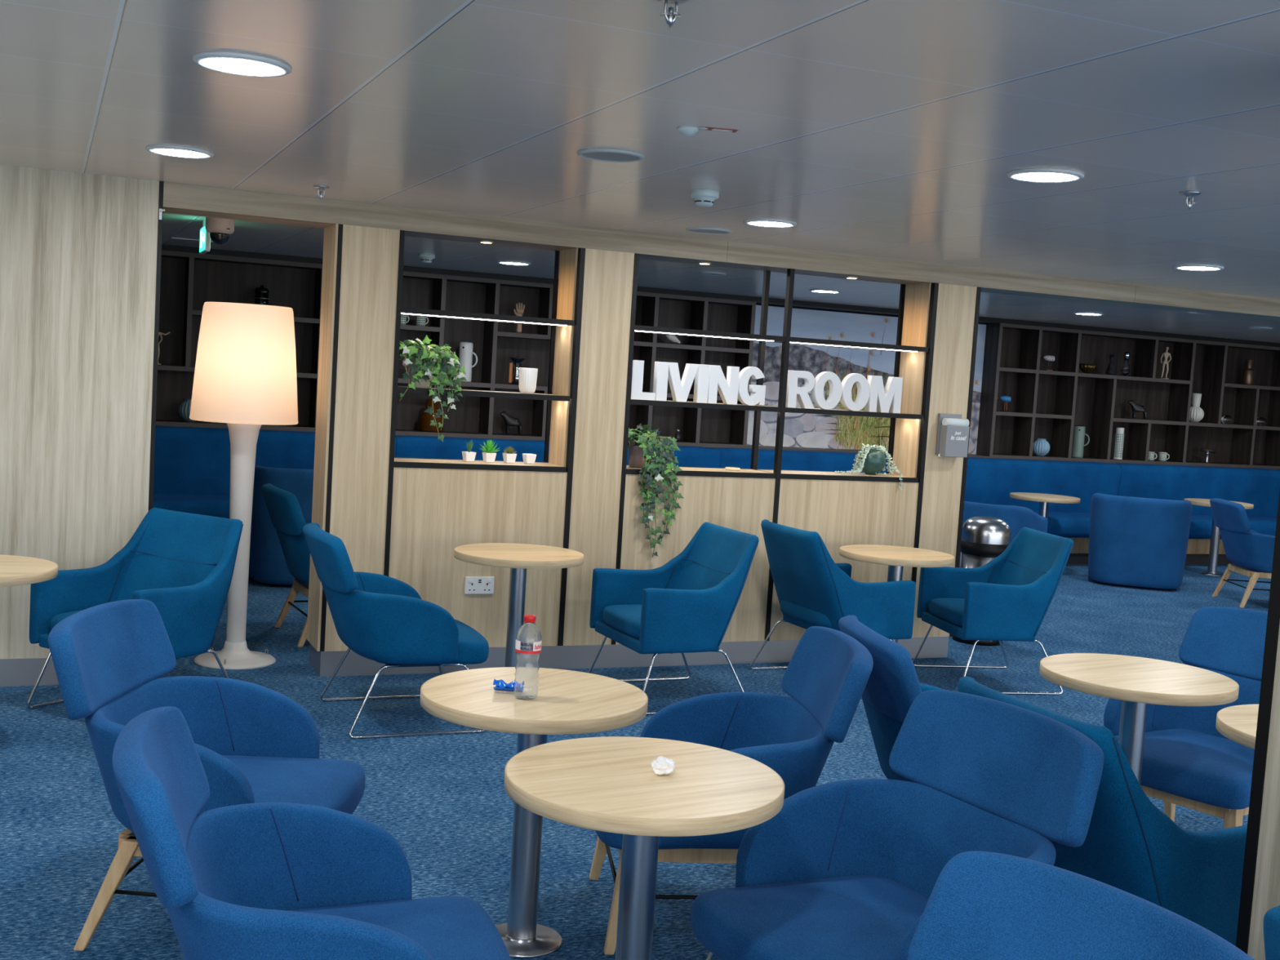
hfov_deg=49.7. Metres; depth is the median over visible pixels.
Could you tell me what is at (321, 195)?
sprinkler
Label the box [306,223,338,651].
door frame
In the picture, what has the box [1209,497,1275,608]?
tub chair
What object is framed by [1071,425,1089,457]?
jug
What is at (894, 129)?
ceiling
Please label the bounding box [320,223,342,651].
trim
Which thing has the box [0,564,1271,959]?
floor
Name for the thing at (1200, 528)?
seat cushion
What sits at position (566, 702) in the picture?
pedestal table
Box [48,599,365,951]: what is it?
tub chair
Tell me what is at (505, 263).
diffuser
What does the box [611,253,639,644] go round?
trim
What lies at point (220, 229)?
security camera
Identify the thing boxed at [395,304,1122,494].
wall
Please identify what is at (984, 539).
pedal bin
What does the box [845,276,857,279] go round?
recessed light
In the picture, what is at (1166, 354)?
mannequin
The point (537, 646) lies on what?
print
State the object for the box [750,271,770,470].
trim
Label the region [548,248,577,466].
panel
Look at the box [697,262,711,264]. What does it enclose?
recessed light
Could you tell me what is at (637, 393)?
letter
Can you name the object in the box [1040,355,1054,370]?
bird figurine
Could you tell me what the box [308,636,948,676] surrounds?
baseboard
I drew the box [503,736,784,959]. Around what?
pedestal table
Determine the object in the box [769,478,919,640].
partition panel
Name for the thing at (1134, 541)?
barrel armchair
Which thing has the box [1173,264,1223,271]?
recessed light
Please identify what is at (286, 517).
tub chair
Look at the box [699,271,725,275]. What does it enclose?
ceiling speaker
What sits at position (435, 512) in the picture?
partition panel
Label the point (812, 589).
armchair
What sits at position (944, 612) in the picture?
seat cushion
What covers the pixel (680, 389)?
letter
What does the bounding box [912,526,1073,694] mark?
armchair
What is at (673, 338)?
bird
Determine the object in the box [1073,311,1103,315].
recessed light
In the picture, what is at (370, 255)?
pillar
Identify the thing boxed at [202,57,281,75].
diffuser
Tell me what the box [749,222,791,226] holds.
diffuser
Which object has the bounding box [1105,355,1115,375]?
glass carafe
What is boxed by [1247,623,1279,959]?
wall pillar
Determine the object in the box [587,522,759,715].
armchair
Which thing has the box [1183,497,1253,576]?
pedestal table
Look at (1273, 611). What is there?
trim
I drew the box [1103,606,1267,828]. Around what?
tub chair
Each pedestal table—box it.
[0,554,57,586]
[419,666,648,958]
[453,542,583,666]
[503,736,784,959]
[839,544,955,643]
[1009,492,1080,518]
[1039,653,1239,784]
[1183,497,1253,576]
[1215,704,1258,749]
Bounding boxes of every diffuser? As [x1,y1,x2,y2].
[152,149,206,157]
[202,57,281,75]
[502,262,525,265]
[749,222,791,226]
[813,290,835,293]
[1014,173,1075,181]
[1076,313,1100,315]
[1178,266,1218,270]
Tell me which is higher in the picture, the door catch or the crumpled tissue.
the door catch
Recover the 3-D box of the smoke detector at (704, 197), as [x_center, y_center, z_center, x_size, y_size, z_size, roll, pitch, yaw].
[0.245,-1.067,5.245,0.108,0.057,0.108,8,6,43]
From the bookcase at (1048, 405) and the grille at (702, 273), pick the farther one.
the bookcase at (1048, 405)
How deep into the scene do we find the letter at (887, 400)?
7.59 m
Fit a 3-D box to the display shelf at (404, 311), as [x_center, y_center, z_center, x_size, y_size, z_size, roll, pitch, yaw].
[-0.777,-0.794,6.761,0.864,0.030,0.294,2,5,-23]
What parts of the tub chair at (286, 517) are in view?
leg, seat frame, leg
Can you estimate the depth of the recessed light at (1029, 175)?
4.33 m
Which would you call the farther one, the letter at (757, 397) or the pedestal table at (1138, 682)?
the letter at (757, 397)
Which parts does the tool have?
handle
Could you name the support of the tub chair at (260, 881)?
on the floor
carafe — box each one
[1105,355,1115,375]
[1120,351,1129,376]
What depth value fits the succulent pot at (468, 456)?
6.82 m
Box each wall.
[0,164,159,658]
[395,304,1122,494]
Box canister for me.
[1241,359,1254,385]
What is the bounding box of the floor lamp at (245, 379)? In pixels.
[189,302,297,670]
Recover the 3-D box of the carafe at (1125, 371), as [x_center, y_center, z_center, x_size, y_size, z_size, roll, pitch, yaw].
[4.720,-1.126,13.433,0.088,0.236,0.088,2,5,-23]
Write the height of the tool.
0.137 m
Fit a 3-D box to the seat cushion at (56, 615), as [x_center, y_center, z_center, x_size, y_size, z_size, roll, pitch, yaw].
[-2.067,0.585,5.616,0.524,0.103,0.464,6,5,28]
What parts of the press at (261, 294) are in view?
glass, lid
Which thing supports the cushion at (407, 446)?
on the banquette
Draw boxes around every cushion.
[50,609,83,629]
[152,493,230,518]
[153,425,396,494]
[395,435,721,467]
[602,604,641,638]
[715,447,887,473]
[780,600,831,628]
[928,598,964,626]
[964,457,1121,512]
[1033,511,1090,537]
[1115,462,1279,516]
[1188,514,1276,539]
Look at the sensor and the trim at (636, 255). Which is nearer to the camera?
the sensor
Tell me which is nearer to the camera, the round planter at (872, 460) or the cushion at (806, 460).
the round planter at (872, 460)
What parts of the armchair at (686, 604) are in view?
sled leg, seat, sled leg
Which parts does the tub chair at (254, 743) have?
leg, seat frame, seat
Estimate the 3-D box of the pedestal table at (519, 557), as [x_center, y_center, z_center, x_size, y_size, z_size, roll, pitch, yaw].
[-0.566,0.656,6.295,0.586,0.665,0.586,1,5,-31]
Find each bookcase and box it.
[155,250,755,448]
[976,323,1279,469]
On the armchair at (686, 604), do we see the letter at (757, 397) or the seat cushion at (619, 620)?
the seat cushion at (619, 620)
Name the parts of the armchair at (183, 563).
sled leg, seat, sled leg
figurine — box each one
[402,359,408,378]
[513,302,524,333]
[997,395,1011,411]
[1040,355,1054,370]
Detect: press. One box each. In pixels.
[254,284,269,305]
[508,356,524,384]
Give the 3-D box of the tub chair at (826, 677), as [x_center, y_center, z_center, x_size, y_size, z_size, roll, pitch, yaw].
[0.228,0.823,3.851,0.742,0.802,0.632,3,4,-6]
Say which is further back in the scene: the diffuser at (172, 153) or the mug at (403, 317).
the mug at (403, 317)
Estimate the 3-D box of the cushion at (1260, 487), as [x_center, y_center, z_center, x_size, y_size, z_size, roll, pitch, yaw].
[5.538,0.185,13.683,2.147,0.635,0.214,2,5,-23]
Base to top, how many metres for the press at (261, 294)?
0.218 m
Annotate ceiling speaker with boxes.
[577,148,644,162]
[685,226,731,234]
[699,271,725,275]
[1248,326,1272,329]
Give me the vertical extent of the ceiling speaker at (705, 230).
0.010 m
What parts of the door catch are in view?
plate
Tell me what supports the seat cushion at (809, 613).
on the armchair at (812, 589)
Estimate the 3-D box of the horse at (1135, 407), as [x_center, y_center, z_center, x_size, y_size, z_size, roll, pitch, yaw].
[4.871,-0.694,13.555,0.189,0.180,0.065,4,4,5]
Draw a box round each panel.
[388,466,567,647]
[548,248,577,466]
[615,474,775,644]
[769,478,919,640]
[891,282,931,477]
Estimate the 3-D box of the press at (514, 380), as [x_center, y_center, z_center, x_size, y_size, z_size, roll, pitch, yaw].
[-0.980,-0.875,11.004,0.122,0.230,0.119,3,4,-9]
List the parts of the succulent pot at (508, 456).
pot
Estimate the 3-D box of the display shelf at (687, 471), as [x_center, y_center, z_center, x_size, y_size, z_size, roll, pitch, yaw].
[0.267,-0.045,7.288,0.864,0.026,0.294,2,5,-23]
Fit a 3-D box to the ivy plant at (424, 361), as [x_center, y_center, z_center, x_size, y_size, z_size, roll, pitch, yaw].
[-1.032,-0.447,6.666,0.364,0.507,0.336,2,5,-23]
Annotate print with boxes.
[520,642,533,650]
[534,644,541,649]
[746,305,986,454]
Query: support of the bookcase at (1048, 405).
attached to the wall at (756, 304)
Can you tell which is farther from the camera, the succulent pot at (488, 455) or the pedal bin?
the pedal bin
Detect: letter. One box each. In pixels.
[630,360,655,400]
[653,361,668,400]
[667,362,698,402]
[693,364,709,403]
[706,364,739,404]
[737,366,765,405]
[785,369,814,408]
[811,371,841,409]
[840,373,869,411]
[865,375,902,413]
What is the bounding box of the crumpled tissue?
[651,755,675,774]
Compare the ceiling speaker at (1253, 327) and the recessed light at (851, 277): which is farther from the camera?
the ceiling speaker at (1253, 327)
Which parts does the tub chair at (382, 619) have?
sled leg, sled leg, seat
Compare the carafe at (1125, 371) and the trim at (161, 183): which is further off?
the carafe at (1125, 371)
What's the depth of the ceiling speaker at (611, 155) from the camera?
4.48 m
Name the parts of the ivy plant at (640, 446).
pot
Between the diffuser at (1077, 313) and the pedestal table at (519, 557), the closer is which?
the pedestal table at (519, 557)
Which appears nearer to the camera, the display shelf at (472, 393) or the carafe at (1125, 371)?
the display shelf at (472, 393)
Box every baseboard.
[0,657,58,686]
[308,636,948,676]
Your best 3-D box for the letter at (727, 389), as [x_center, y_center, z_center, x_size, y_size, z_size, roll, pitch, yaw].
[0.427,-0.496,7.214,0.171,0.199,0.045,2,5,-23]
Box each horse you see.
[499,411,522,434]
[1127,400,1146,418]
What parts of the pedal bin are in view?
lid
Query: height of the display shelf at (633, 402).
0.026 m
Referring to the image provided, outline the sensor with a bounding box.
[676,125,698,136]
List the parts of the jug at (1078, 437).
handle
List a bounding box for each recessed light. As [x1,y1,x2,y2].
[145,145,213,158]
[192,51,291,77]
[479,240,493,243]
[496,260,531,265]
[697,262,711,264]
[743,218,796,227]
[808,288,840,293]
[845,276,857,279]
[1006,168,1084,182]
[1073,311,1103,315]
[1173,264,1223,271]
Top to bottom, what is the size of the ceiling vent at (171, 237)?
0.008 m
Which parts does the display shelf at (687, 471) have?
rail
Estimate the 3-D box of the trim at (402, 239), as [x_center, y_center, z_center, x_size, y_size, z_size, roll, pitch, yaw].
[-1.220,-0.190,6.632,0.022,1.977,0.297,2,5,-23]
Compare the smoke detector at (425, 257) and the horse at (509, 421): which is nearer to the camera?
the smoke detector at (425, 257)
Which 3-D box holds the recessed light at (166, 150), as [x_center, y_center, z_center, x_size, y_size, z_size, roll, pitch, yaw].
[-1.669,-1.190,5.021,0.236,0.010,0.236,2,5,-23]
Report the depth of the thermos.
13.46 m
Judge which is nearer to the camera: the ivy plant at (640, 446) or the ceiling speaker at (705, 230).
the ceiling speaker at (705, 230)
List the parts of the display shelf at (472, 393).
rail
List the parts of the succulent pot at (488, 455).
pot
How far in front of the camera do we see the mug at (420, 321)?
10.60 m
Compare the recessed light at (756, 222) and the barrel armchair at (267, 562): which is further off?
the barrel armchair at (267, 562)
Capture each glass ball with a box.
[1221,414,1232,423]
[1256,417,1266,426]
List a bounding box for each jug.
[457,342,477,382]
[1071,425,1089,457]
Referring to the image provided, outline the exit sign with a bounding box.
[199,218,210,254]
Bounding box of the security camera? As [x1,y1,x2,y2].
[204,217,234,244]
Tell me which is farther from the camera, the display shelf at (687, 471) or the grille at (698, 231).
the display shelf at (687, 471)
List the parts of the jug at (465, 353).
handle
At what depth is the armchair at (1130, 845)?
3.06 m
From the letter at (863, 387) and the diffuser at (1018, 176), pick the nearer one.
the diffuser at (1018, 176)
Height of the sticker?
0.002 m
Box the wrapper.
[493,679,515,691]
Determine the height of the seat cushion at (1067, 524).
0.197 m
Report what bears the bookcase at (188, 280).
attached to the wall at (756, 304)
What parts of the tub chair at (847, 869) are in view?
sled leg, seat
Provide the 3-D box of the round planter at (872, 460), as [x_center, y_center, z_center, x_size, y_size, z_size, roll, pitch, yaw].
[1.231,-0.080,7.675,0.410,0.241,0.234,2,5,-15]
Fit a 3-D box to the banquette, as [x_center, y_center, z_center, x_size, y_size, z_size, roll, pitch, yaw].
[1.015,0.224,11.476,15.000,0.925,0.695,2,5,-23]
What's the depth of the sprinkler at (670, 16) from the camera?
2.58 m
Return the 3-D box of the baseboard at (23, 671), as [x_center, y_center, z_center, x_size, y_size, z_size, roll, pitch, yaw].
[-4.763,0.757,5.204,5.440,0.120,0.296,2,5,-23]
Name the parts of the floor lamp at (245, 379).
lamp shade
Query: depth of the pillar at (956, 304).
7.73 m
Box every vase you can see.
[177,398,195,422]
[418,399,443,431]
[1032,438,1049,456]
[1189,393,1204,422]
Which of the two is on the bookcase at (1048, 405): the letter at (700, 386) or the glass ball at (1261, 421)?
the glass ball at (1261, 421)
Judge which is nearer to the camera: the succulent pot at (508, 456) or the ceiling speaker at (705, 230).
the ceiling speaker at (705, 230)
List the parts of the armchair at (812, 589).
sled leg, seat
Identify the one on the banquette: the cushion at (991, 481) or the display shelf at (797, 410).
the cushion at (991, 481)
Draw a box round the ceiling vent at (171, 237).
[171,237,213,242]
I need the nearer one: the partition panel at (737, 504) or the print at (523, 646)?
the print at (523, 646)
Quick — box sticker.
[697,126,737,133]
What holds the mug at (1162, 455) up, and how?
on the bookcase at (1048, 405)
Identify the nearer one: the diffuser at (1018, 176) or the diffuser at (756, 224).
the diffuser at (1018, 176)
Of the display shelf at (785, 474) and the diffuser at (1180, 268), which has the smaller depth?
the diffuser at (1180, 268)
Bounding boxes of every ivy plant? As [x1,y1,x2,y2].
[399,334,466,441]
[627,422,684,557]
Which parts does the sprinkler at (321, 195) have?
bulb frame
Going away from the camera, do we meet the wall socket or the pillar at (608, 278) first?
the wall socket
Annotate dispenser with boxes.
[935,413,969,457]
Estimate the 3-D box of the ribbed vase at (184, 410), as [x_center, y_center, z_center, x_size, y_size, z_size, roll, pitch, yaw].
[-3.271,-0.507,10.055,0.162,0.165,0.164,4,4,6]
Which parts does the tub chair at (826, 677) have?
leg, leg, seat, seat frame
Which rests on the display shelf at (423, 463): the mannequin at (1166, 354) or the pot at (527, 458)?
the pot at (527, 458)
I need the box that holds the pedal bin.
[951,516,1010,645]
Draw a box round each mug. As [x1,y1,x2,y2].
[400,315,409,324]
[415,315,428,326]
[1147,451,1156,460]
[1158,452,1169,461]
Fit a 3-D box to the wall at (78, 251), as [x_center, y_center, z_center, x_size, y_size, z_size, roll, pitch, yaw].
[-4.697,-0.340,5.122,5.440,2.085,0.290,2,5,-23]
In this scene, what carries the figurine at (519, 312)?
on the bookcase at (188, 280)
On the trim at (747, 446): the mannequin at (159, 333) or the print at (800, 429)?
the print at (800, 429)
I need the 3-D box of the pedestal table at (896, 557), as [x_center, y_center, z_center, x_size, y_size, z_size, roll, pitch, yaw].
[1.304,0.704,7.158,0.586,0.665,0.586,1,5,-31]
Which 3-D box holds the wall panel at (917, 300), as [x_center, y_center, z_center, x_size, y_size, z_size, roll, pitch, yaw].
[1.524,-0.548,7.780,0.010,1.105,0.230,2,5,-23]
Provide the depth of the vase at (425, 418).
10.70 m
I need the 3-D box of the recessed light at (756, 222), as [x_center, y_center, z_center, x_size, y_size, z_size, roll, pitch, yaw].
[0.578,-1.139,6.136,0.236,0.010,0.236,2,5,-23]
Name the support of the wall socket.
attached to the partition panel at (435, 512)
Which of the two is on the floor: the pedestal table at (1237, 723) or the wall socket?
the pedestal table at (1237, 723)
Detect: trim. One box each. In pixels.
[148,181,164,510]
[161,244,1279,346]
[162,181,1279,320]
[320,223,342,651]
[383,230,404,576]
[543,250,559,462]
[548,248,585,645]
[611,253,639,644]
[746,445,989,457]
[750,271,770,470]
[764,268,795,640]
[886,284,904,473]
[890,282,938,582]
[949,287,981,636]
[1235,490,1279,954]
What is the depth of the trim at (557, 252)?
7.06 m
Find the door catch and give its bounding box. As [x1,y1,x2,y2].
[159,208,164,219]
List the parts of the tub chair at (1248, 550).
leg, seat frame, leg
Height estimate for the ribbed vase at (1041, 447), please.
0.165 m
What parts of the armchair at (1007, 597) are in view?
sled leg, seat, sled leg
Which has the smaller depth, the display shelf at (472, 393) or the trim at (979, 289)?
the display shelf at (472, 393)
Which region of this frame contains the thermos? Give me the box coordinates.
[1112,427,1124,459]
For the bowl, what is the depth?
13.20 m
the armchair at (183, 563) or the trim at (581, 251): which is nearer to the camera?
the armchair at (183, 563)
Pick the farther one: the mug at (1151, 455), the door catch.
the mug at (1151, 455)
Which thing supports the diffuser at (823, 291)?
attached to the recessed light at (823, 291)
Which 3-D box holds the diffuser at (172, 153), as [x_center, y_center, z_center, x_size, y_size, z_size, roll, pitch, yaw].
[-1.669,-1.186,5.021,0.187,0.002,0.187,0,5,-35]
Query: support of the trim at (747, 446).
attached to the wall at (756, 304)
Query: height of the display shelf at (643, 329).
0.030 m
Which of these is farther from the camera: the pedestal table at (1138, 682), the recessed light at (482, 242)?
the recessed light at (482, 242)
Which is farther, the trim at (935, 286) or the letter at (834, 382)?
the trim at (935, 286)
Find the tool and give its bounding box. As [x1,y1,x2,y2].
[1200,448,1215,462]
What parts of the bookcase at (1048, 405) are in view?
shelf, shelf, shelf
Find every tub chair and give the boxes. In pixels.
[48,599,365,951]
[111,706,511,959]
[261,483,310,647]
[302,522,488,738]
[589,626,873,955]
[690,689,1103,959]
[838,615,946,782]
[907,850,1254,959]
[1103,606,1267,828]
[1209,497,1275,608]
[1262,905,1279,959]
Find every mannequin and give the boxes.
[157,331,170,364]
[1160,346,1171,379]
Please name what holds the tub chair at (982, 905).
on the floor
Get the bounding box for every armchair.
[26,507,243,709]
[248,466,313,584]
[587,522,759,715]
[749,519,915,669]
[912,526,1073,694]
[957,675,1247,946]
[959,501,1048,565]
[1088,493,1191,588]
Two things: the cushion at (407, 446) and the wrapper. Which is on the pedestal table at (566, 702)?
the wrapper
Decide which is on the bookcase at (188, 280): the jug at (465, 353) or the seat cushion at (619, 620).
the jug at (465, 353)
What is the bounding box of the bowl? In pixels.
[1079,363,1096,373]
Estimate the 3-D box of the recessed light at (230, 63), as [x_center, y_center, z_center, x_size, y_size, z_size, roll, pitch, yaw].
[-0.983,-1.026,3.419,0.236,0.010,0.236,2,5,-23]
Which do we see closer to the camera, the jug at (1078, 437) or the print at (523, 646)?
the print at (523, 646)
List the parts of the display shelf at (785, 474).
rail, rail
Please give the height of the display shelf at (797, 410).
0.026 m
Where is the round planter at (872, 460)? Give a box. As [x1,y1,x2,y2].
[835,443,902,489]
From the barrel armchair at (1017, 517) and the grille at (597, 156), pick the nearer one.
the grille at (597, 156)
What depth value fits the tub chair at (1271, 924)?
2.02 m
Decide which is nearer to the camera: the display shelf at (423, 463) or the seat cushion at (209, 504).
the display shelf at (423, 463)
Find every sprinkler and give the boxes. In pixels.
[313,185,329,199]
[656,0,688,28]
[1179,191,1201,209]
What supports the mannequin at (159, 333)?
on the bookcase at (188, 280)
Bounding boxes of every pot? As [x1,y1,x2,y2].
[462,440,475,462]
[480,439,500,462]
[502,446,516,462]
[522,453,536,463]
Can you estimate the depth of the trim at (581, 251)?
6.84 m
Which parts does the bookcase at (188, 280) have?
shelf, shelf, shelf, shelf, shelf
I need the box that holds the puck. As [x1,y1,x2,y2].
[724,466,740,471]
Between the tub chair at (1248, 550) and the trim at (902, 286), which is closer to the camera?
the trim at (902, 286)
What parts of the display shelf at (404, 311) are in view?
rail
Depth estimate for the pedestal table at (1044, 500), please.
11.83 m
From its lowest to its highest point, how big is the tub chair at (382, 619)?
0.802 m
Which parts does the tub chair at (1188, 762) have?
leg, seat, seat frame, leg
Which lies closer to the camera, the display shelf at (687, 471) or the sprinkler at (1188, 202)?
the sprinkler at (1188, 202)
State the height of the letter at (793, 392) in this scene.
0.199 m
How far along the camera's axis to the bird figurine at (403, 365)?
10.64 m
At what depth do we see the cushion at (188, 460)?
9.86 m
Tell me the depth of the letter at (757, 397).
7.26 m
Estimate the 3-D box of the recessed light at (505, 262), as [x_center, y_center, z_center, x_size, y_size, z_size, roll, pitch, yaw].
[-0.860,-1.479,9.430,0.236,0.010,0.236,2,5,-23]
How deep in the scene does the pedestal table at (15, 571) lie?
4.99 m
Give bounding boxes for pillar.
[324,224,399,651]
[563,248,634,645]
[911,283,977,637]
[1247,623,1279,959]
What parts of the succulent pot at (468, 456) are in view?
pot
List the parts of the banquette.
panel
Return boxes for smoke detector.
[418,253,435,262]
[690,188,719,206]
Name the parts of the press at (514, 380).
glass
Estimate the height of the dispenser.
0.240 m
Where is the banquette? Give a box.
[152,425,1279,564]
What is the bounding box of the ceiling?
[0,0,1279,342]
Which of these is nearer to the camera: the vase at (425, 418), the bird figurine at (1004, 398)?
the vase at (425, 418)
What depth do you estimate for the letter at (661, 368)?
7.06 m
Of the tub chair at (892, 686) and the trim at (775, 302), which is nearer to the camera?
the tub chair at (892, 686)
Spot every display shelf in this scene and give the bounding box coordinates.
[393,457,566,472]
[397,386,570,401]
[400,306,574,326]
[626,464,776,478]
[630,399,781,412]
[634,324,786,341]
[757,469,918,482]
[761,404,923,419]
[765,337,928,351]
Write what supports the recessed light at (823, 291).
in the ceiling
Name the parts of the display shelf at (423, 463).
rail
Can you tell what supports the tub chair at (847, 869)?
on the floor
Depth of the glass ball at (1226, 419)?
13.98 m
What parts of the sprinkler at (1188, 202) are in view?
bulb frame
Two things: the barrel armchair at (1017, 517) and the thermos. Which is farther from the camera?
the thermos
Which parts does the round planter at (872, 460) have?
pot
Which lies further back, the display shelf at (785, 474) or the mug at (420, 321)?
the mug at (420, 321)
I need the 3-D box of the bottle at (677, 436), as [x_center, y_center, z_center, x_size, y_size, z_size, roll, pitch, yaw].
[0.318,-0.378,11.614,0.056,0.106,0.056,2,5,-23]
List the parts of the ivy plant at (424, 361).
pot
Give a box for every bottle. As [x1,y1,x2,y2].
[514,614,542,699]
[674,428,680,441]
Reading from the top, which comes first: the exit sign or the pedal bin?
the exit sign
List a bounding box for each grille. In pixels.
[582,151,639,160]
[689,229,727,233]
[702,273,722,275]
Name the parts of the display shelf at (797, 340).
rail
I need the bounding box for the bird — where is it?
[665,334,680,343]
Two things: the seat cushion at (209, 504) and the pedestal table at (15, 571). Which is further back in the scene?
the seat cushion at (209, 504)
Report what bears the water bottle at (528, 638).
on the pedestal table at (566, 702)
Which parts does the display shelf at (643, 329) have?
rail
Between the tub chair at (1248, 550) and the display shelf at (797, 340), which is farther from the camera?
the tub chair at (1248, 550)
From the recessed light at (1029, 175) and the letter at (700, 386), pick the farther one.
the letter at (700, 386)
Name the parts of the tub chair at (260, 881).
seat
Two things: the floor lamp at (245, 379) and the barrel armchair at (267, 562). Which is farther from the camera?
the barrel armchair at (267, 562)
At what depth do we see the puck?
7.36 m
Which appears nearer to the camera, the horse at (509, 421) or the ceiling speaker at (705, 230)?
the ceiling speaker at (705, 230)
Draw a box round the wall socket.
[464,576,494,594]
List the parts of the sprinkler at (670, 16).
bulb frame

